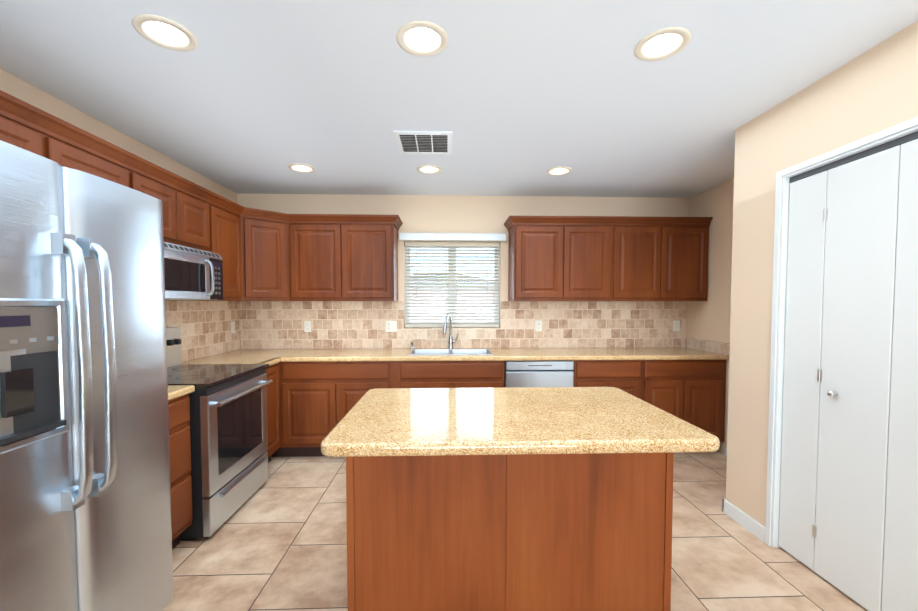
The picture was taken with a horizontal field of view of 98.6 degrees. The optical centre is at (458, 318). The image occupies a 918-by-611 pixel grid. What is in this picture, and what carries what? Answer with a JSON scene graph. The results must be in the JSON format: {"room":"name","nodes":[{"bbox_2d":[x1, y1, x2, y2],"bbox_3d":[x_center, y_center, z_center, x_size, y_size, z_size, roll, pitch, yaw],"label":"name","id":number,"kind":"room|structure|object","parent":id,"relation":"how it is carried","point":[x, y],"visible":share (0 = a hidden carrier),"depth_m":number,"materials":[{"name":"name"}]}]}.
{"room":"kitchen","nodes":[
{"label":"kitchen","id":0,"kind":"room"},
{"bbox_2d":[0,69,236,300],"bbox_3d":[-2.170,0.124,0.290,0.120,2.490,7.470,0,2,-2],"label":"wall","id":1,"kind":"structure","parent":0,"point":[16,87],"depth_m":2.38,"materials":[{"name":"beige paint"}]},
{"bbox_2d":[0,102,51,159],"bbox_3d":[-1.975,-0.673,1.479,0.346,0.305,0.500,0,2,-2],"label":"upper cabinet","id":2,"kind":"object","parent":1,"relation":"attached to","point":[23,131],"depth_m":1.65,"materials":[{"name":"brown wood"}]},
{"bbox_2d":[52,126,135,189],"bbox_3d":[-1.991,-0.473,1.970,0.346,0.742,0.468,0,2,-2],"label":"upper cabinet","id":3,"kind":"object","parent":1,"relation":"attached to","point":[69,151],"depth_m":1.95,"materials":[{"name":"brown wood"}]},
{"bbox_2d":[136,166,179,244],"bbox_3d":[-2.005,-0.667,2.383,0.346,0.385,0.371,0,2,-2],"label":"upper cabinet","id":4,"kind":"object","parent":1,"relation":"attached to","point":[148,182],"depth_m":2.48,"materials":[{"name":"brown wood"}]},
{"bbox_2d":[180,186,215,252],"bbox_3d":[-2.018,-0.681,2.754,0.346,0.385,0.373,0,2,-2],"label":"upper cabinet","id":5,"kind":"object","parent":1,"relation":"attached to","point":[197,216],"depth_m":2.78,"materials":[{"name":"brown wood"}]},
{"bbox_2d":[164,242,222,299],"bbox_3d":[-1.942,-0.299,2.585,0.463,0.346,0.738,0,2,-2],"label":"microwave","id":6,"kind":"object","parent":5,"relation":"attached to","point":[190,273],"visible":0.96,"depth_m":2.61,"materials":[{"name":"silver metal"}]},
{"bbox_2d":[165,300,240,361],"bbox_3d":[-2.189,0.112,2.832,0.010,0.488,2.310,0,2,-2],"label":"tile backsplash","id":7,"kind":"structure","parent":1,"relation":"attached to","point":[205,326],"depth_m":3.43,"materials":[{"name":"beige tile"}]},
{"bbox_2d":[231,321,234,332],"bbox_3d":[-2.214,0.086,3.867,0.008,0.114,0.070,0,2,-2],"label":"electrical outlet","id":8,"kind":"object","parent":7,"relation":"attached to","point":[232,327],"visible":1,"depth_m":3.87,"materials":[{"name":"white plastic"}]},
{"bbox_2d":[192,198,243,300],"bbox_3d":[-2.031,-0.518,3.173,0.346,0.742,0.453,0,2,-2],"label":"upper cabinet","id":9,"kind":"object","parent":1,"relation":"attached to","point":[229,222],"depth_m":3.23,"materials":[{"name":"brown wood"}]},
{"bbox_2d":[240,206,287,217],"bbox_3d":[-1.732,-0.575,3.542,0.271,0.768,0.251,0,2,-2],"label":"crown molding","id":10,"kind":"structure","parent":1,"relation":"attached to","point":[247,210],"depth_m":3.45,"materials":[{"name":"brown wood"}]},
{"bbox_2d":[0,0,917,197],"bbox_3d":[0.211,-1.250,0.379,4.890,0.250,7.590,0,2,-2],"label":"ceiling","id":11,"kind":"structure","parent":0,"point":[519,97],"depth_m":1.98,"materials":[{"name":"white paint"}]},
{"bbox_2d":[132,14,197,50],"bbox_3d":[-1.203,-1.208,1.619,0.216,0.084,0.216,0,2,-2],"label":"recessed light","id":12,"kind":"object","parent":11,"relation":"in","point":[164,32],"visible":0.83,"depth_m":1.64,"materials":[{"name":"beige"}]},
{"bbox_2d":[287,163,315,172],"bbox_3d":[-1.286,-1.268,3.226,0.216,0.084,0.216,0,2,-2],"label":"recessed light","id":13,"kind":"object","parent":11,"relation":"in","point":[301,168],"visible":0.62,"depth_m":3.27,"materials":[{"name":"beige"}]},
{"bbox_2d":[396,21,447,55],"bbox_3d":[-0.154,-1.209,1.654,0.216,0.084,0.216,0,2,-2],"label":"recessed light","id":14,"kind":"object","parent":11,"relation":"in","point":[421,38],"visible":0.81,"depth_m":1.69,"materials":[{"name":"beige"}]},
{"bbox_2d":[393,130,452,154],"bbox_3d":[-0.238,-1.207,2.723,0.380,0.012,0.380,0,2,-2],"label":"ceiling vent","id":15,"kind":"object","parent":11,"relation":"in","point":[424,142],"visible":0.98,"depth_m":2.71,"materials":[{"name":"white metal"}]},
{"bbox_2d":[416,165,442,173],"bbox_3d":[-0.244,-1.270,3.261,0.216,0.084,0.216,0,2,-2],"label":"recessed light","id":16,"kind":"object","parent":11,"relation":"in","point":[428,169],"visible":0.62,"depth_m":3.31,"materials":[{"name":"beige"}]},
{"bbox_2d":[546,166,571,175],"bbox_3d":[0.837,-1.271,3.297,0.216,0.084,0.216,0,2,-2],"label":"recessed light","id":17,"kind":"object","parent":11,"relation":"in","point":[558,171],"visible":0.62,"depth_m":3.35,"materials":[{"name":"beige"}]},
{"bbox_2d":[634,27,690,60],"bbox_3d":[0.869,-1.210,1.689,0.216,0.084,0.216,0,2,-2],"label":"recessed light","id":18,"kind":"object","parent":11,"relation":"in","point":[664,43],"visible":0.88,"depth_m":1.71,"materials":[{"name":"beige"}]},
{"bbox_2d":[237,194,688,327],"bbox_3d":[0.086,-0.022,4.160,4.890,2.490,0.120,0,2,-2],"label":"wall","id":19,"kind":"structure","parent":0,"point":[447,214],"depth_m":4.06,"materials":[{"name":"beige paint"}]},
{"bbox_2d":[244,214,287,300],"bbox_3d":[-1.907,-0.538,3.707,0.631,0.742,0.607,0,2,-2],"label":"upper cabinet","id":20,"kind":"object","parent":19,"relation":"attached to","point":[265,255],"depth_m":3.53,"materials":[{"name":"brown wood"}]},
{"bbox_2d":[288,218,343,300],"bbox_3d":[-1.352,-0.544,3.856,0.488,0.742,0.347,0,2,-2],"label":"upper cabinet","id":21,"kind":"object","parent":19,"relation":"attached to","point":[315,245],"depth_m":3.68,"materials":[{"name":"brown wood"}]},
{"bbox_2d":[340,218,399,300],"bbox_3d":[-0.865,-0.545,3.872,0.487,0.742,0.347,0,2,-2],"label":"upper cabinet","id":22,"kind":"object","parent":19,"relation":"attached to","point":[370,244],"depth_m":3.70,"materials":[{"name":"brown wood"}]},
{"bbox_2d":[404,242,499,327],"bbox_3d":[-0.072,-0.352,4.174,0.997,0.890,0.042,0,2,-2],"label":"window","id":23,"kind":"structure","parent":19,"relation":"in","point":[454,321],"depth_m":4.17,"materials":[{"name":"white plastic"}]},
{"bbox_2d":[405,242,498,326],"bbox_3d":[-0.070,-0.354,4.113,0.975,0.876,0.063,0,2,-2],"label":"window blinds","id":24,"kind":"object","parent":23,"relation":"attached to","point":[452,244],"visible":0.98,"depth_m":4.11,"materials":[{"name":"white plastic"}]},
{"bbox_2d":[399,233,505,240],"bbox_3d":[-0.063,-0.834,4.031,1.081,0.075,0.064,0,2,-2],"label":"window valance","id":25,"kind":"object","parent":19,"relation":"attached to","point":[452,236],"visible":1,"depth_m":4.00,"materials":[{"name":"white"}]},
{"bbox_2d":[241,301,686,348],"bbox_3d":[0.088,0.064,4.097,4.646,0.488,0.010,0,2,-2],"label":"tile backsplash","id":26,"kind":"structure","parent":19,"relation":"attached to","point":[264,324],"depth_m":4.10,"materials":[{"name":"beige tile"}]},
{"bbox_2d":[304,321,310,331],"bbox_3d":[-1.547,0.080,4.033,0.070,0.114,0.008,0,2,-2],"label":"electrical outlet","id":27,"kind":"object","parent":26,"relation":"attached to","point":[307,326],"visible":1,"depth_m":4.03,"materials":[{"name":"white plastic"}]},
{"bbox_2d":[385,321,396,331],"bbox_3d":[-0.699,0.079,4.061,0.116,0.114,0.008,0,2,-2],"label":"electrical outlet","id":28,"kind":"object","parent":26,"relation":"attached to","point":[390,326],"visible":1,"depth_m":4.06,"materials":[{"name":"white plastic"}]},
{"bbox_2d":[535,321,541,330],"bbox_3d":[0.831,0.077,4.113,0.070,0.114,0.008,0,2,-2],"label":"electrical outlet","id":29,"kind":"object","parent":26,"relation":"attached to","point":[538,325],"visible":1,"depth_m":4.11,"materials":[{"name":"white plastic"}]},
{"bbox_2d":[673,320,679,330],"bbox_3d":[2.296,0.075,4.162,0.070,0.114,0.008,0,2,-2],"label":"electrical outlet","id":30,"kind":"object","parent":26,"relation":"attached to","point":[676,325],"visible":1,"depth_m":4.16,"materials":[{"name":"white plastic"}]},
{"bbox_2d":[508,220,567,300],"bbox_3d":[0.755,-0.547,3.926,0.474,0.742,0.348,0,2,-2],"label":"upper cabinet","id":31,"kind":"object","parent":19,"relation":"attached to","point":[536,247],"depth_m":3.76,"materials":[{"name":"brown wood"}]},
{"bbox_2d":[564,220,615,300],"bbox_3d":[1.229,-0.547,3.942,0.474,0.742,0.348,0,2,-2],"label":"upper cabinet","id":32,"kind":"object","parent":19,"relation":"attached to","point":[590,258],"depth_m":3.77,"materials":[{"name":"brown wood"}]},
{"bbox_2d":[616,220,663,300],"bbox_3d":[1.703,-0.548,3.958,0.474,0.742,0.348,0,2,-2],"label":"upper cabinet","id":33,"kind":"object","parent":19,"relation":"attached to","point":[639,243],"depth_m":3.79,"materials":[{"name":"brown wood"}]},
{"bbox_2d":[664,220,710,300],"bbox_3d":[2.176,-0.549,3.974,0.474,0.742,0.348,0,2,-2],"label":"upper cabinet","id":34,"kind":"object","parent":19,"relation":"attached to","point":[686,242],"depth_m":3.80,"materials":[{"name":"brown wood"}]},
{"bbox_2d":[164,451,867,610],"bbox_3d":[0.211,1.413,0.479,4.890,0.100,7.590,0,2,-2],"label":"floor","id":35,"kind":"structure","parent":0,"point":[276,540],"depth_m":2.16,"materials":[{"name":"tile"}]},
{"bbox_2d":[0,140,172,610],"bbox_3d":[-1.625,0.423,1.240,0.963,1.822,0.910,0,2,-2],"label":"refrigerator","id":36,"kind":"object","parent":35,"relation":"on","point":[85,508],"visible":1,"depth_m":1.26,"materials":[{"name":"grey metal"}]},
{"bbox_2d":[168,394,192,548],"bbox_3d":[-1.836,0.868,1.984,0.655,0.876,0.534,0,2,-2],"label":"base cabinet","id":37,"kind":"object","parent":35,"relation":"on","point":[180,462],"visible":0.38,"depth_m":2.15,"materials":[{"name":"brown wood"}]},
{"bbox_2d":[168,385,194,400],"bbox_3d":[-1.828,0.409,1.966,0.670,0.040,0.534,0,2,-2],"label":"countertop","id":38,"kind":"structure","parent":37,"relation":"on","point":[175,391],"depth_m":2.16,"materials":[{"name":"stone"}]},
{"bbox_2d":[166,327,272,540],"bbox_3d":[-1.775,0.679,2.627,0.765,1.205,0.750,0,2,-2],"label":"range oven","id":39,"kind":"object","parent":35,"relation":"on","point":[229,436],"visible":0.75,"depth_m":2.48,"materials":[{"name":"silver metal"}]},
{"bbox_2d":[266,363,280,462],"bbox_3d":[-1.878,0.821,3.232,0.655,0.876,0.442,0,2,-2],"label":"base cabinet","id":40,"kind":"object","parent":35,"relation":"on","point":[273,411],"visible":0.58,"depth_m":3.32,"materials":[{"name":"brown wood"}]},
{"bbox_2d":[182,355,281,365],"bbox_3d":[-1.869,0.363,3.189,0.670,0.040,0.390,0,2,-2],"label":"countertop","id":41,"kind":"structure","parent":40,"relation":"on","point":[270,357],"depth_m":3.28,"materials":[{"name":"stone"}]},
{"bbox_2d":[217,347,728,361],"bbox_3d":[0.099,0.341,3.781,4.644,0.040,0.661,0,2,-2],"label":"countertop","id":42,"kind":"structure","parent":40,"relation":"on","point":[661,353],"depth_m":3.60,"materials":[{"name":"stone"}]},
{"bbox_2d":[409,349,492,354],"bbox_3d":[-0.076,0.411,3.783,0.764,0.190,0.419,0,2,-2],"label":"double-bowl sink","id":43,"kind":"object","parent":42,"relation":"in","point":[451,352],"visible":0.19,"depth_m":3.96,"materials":[{"name":"silver metal"}]},
{"bbox_2d":[443,313,458,348],"bbox_3d":[-0.083,0.131,3.933,0.163,0.366,0.251,0,2,-2],"label":"gooseneck faucet","id":44,"kind":"object","parent":42,"relation":"on","point":[450,343],"visible":0.98,"depth_m":4.01,"materials":[{"name":"silver metal"}]},
{"bbox_2d":[279,361,398,456],"bbox_3d":[-1.059,0.800,3.777,1.025,0.876,0.627,0,2,-2],"label":"base cabinet","id":45,"kind":"object","parent":35,"relation":"on","point":[318,401],"depth_m":3.46,"materials":[{"name":"brown wood"}]},
{"bbox_2d":[399,361,503,387],"bbox_3d":[-0.108,0.799,3.809,1.008,0.876,0.627,0,2,-2],"label":"base cabinet","id":46,"kind":"object","parent":35,"relation":"on","point":[412,374],"depth_m":3.49,"materials":[{"name":"brown wood"}]},
{"bbox_2d":[346,453,673,610],"bbox_3d":[0.201,0.872,1.873,1.306,0.876,0.593,0,2,-2],"label":"kitchen island","id":47,"kind":"object","parent":35,"relation":"on","point":[557,532],"visible":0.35,"depth_m":1.58,"materials":[{"name":"brown wood"}]},
{"bbox_2d":[321,387,719,456],"bbox_3d":[0.205,0.415,1.735,1.368,0.046,0.864,0,2,-2],"label":"island countertop","id":48,"kind":"structure","parent":47,"relation":"on","point":[469,421],"depth_m":1.48,"materials":[{"name":"stone"}]},
{"bbox_2d":[504,360,573,387],"bbox_3d":[0.711,0.801,3.811,0.611,0.872,0.582,0,2,-2],"label":"dishwasher","id":49,"kind":"object","parent":35,"relation":"on","point":[550,373],"visible":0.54,"depth_m":3.51,"materials":[{"name":"grey metal"}]},
{"bbox_2d":[573,360,644,400],"bbox_3d":[1.333,0.797,3.857,0.618,0.876,0.627,0,2,-2],"label":"base cabinet","id":50,"kind":"object","parent":35,"relation":"on","point":[628,376],"depth_m":3.54,"materials":[{"name":"brown wood"}]},
{"bbox_2d":[645,360,725,450],"bbox_3d":[2.030,0.796,3.880,0.777,0.876,0.627,0,2,-2],"label":"base cabinet","id":51,"kind":"object","parent":35,"relation":"on","point":[692,392],"depth_m":3.57,"materials":[{"name":"brown wood"}]},
{"bbox_2d":[686,178,733,454],"bbox_3d":[2.498,0.008,3.387,0.120,2.490,1.590,0,2,-2],"label":"wall","id":52,"kind":"structure","parent":0,"point":[709,319],"depth_m":3.70,"materials":[{"name":"beige paint"}]},
{"bbox_2d":[685,336,729,354],"bbox_3d":[2.432,0.282,3.385,0.010,0.105,1.530,0,2,-2],"label":"tile backsplash","id":53,"kind":"structure","parent":52,"relation":"attached to","point":[705,345],"depth_m":3.81,"materials":[{"name":"beige tile"}]},
{"bbox_2d":[726,21,917,532],"bbox_3d":[2.272,0.147,-0.295,0.820,2.490,5.760,0,2,-2],"label":"wall","id":54,"kind":"structure","parent":0,"point":[873,90],"depth_m":2.28,"materials":[{"name":"beige paint"}]},
{"bbox_2d":[722,446,764,542],"bbox_3d":[2.189,1.330,0.223,0.711,0.085,6.709,0,2,-2],"label":"baseboard","id":55,"kind":"structure","parent":54,"relation":"attached to","point":[747,522],"depth_m":2.44,"materials":[{"name":"white"}]},
{"bbox_2d":[765,117,917,546],"bbox_3d":[1.842,0.264,1.621,0.110,2.110,1.238,0,2,-2],"label":"door frame","id":56,"kind":"structure","parent":54,"relation":"attached to","point":[783,182],"depth_m":2.19,"materials":[{"name":"white wood"}]},
{"bbox_2d":[779,139,917,610],"bbox_3d":[1.823,0.294,1.622,0.073,2.026,1.147,0,2,-2],"label":"bifold pantry door","id":57,"kind":"structure","parent":54,"relation":"in","point":[848,520],"depth_m":1.81,"materials":[{"name":"white wood"}]},
{"label":"outside","id":58,"kind":"structure","parent":0,"visible":0},
{"bbox_3d":[-1.474,-0.047,47.092,120.000,0.100,85.720,0,2,-2],"label":"ground","id":59,"kind":"structure","parent":58,"visible":0},
{"bbox_2d":[410,274,493,301],"bbox_3d":[-2.103,-1.905,35.996,14.000,4.450,13.000,0,2,-2],"label":"house","id":60,"kind":"structure","parent":59,"relation":"on","point":[447,291],"depth_m":30.13,"materials":[{"name":"brown"}]},
{"bbox_2d":[411,302,493,321],"bbox_3d":[-0.300,0.360,12.212,60.000,1.720,0.200,0,2,-2],"label":"fence","id":61,"kind":"object","parent":59,"relation":"on","point":[466,311],"depth_m":12.10,"materials":[{"name":"beige"}]}
]}

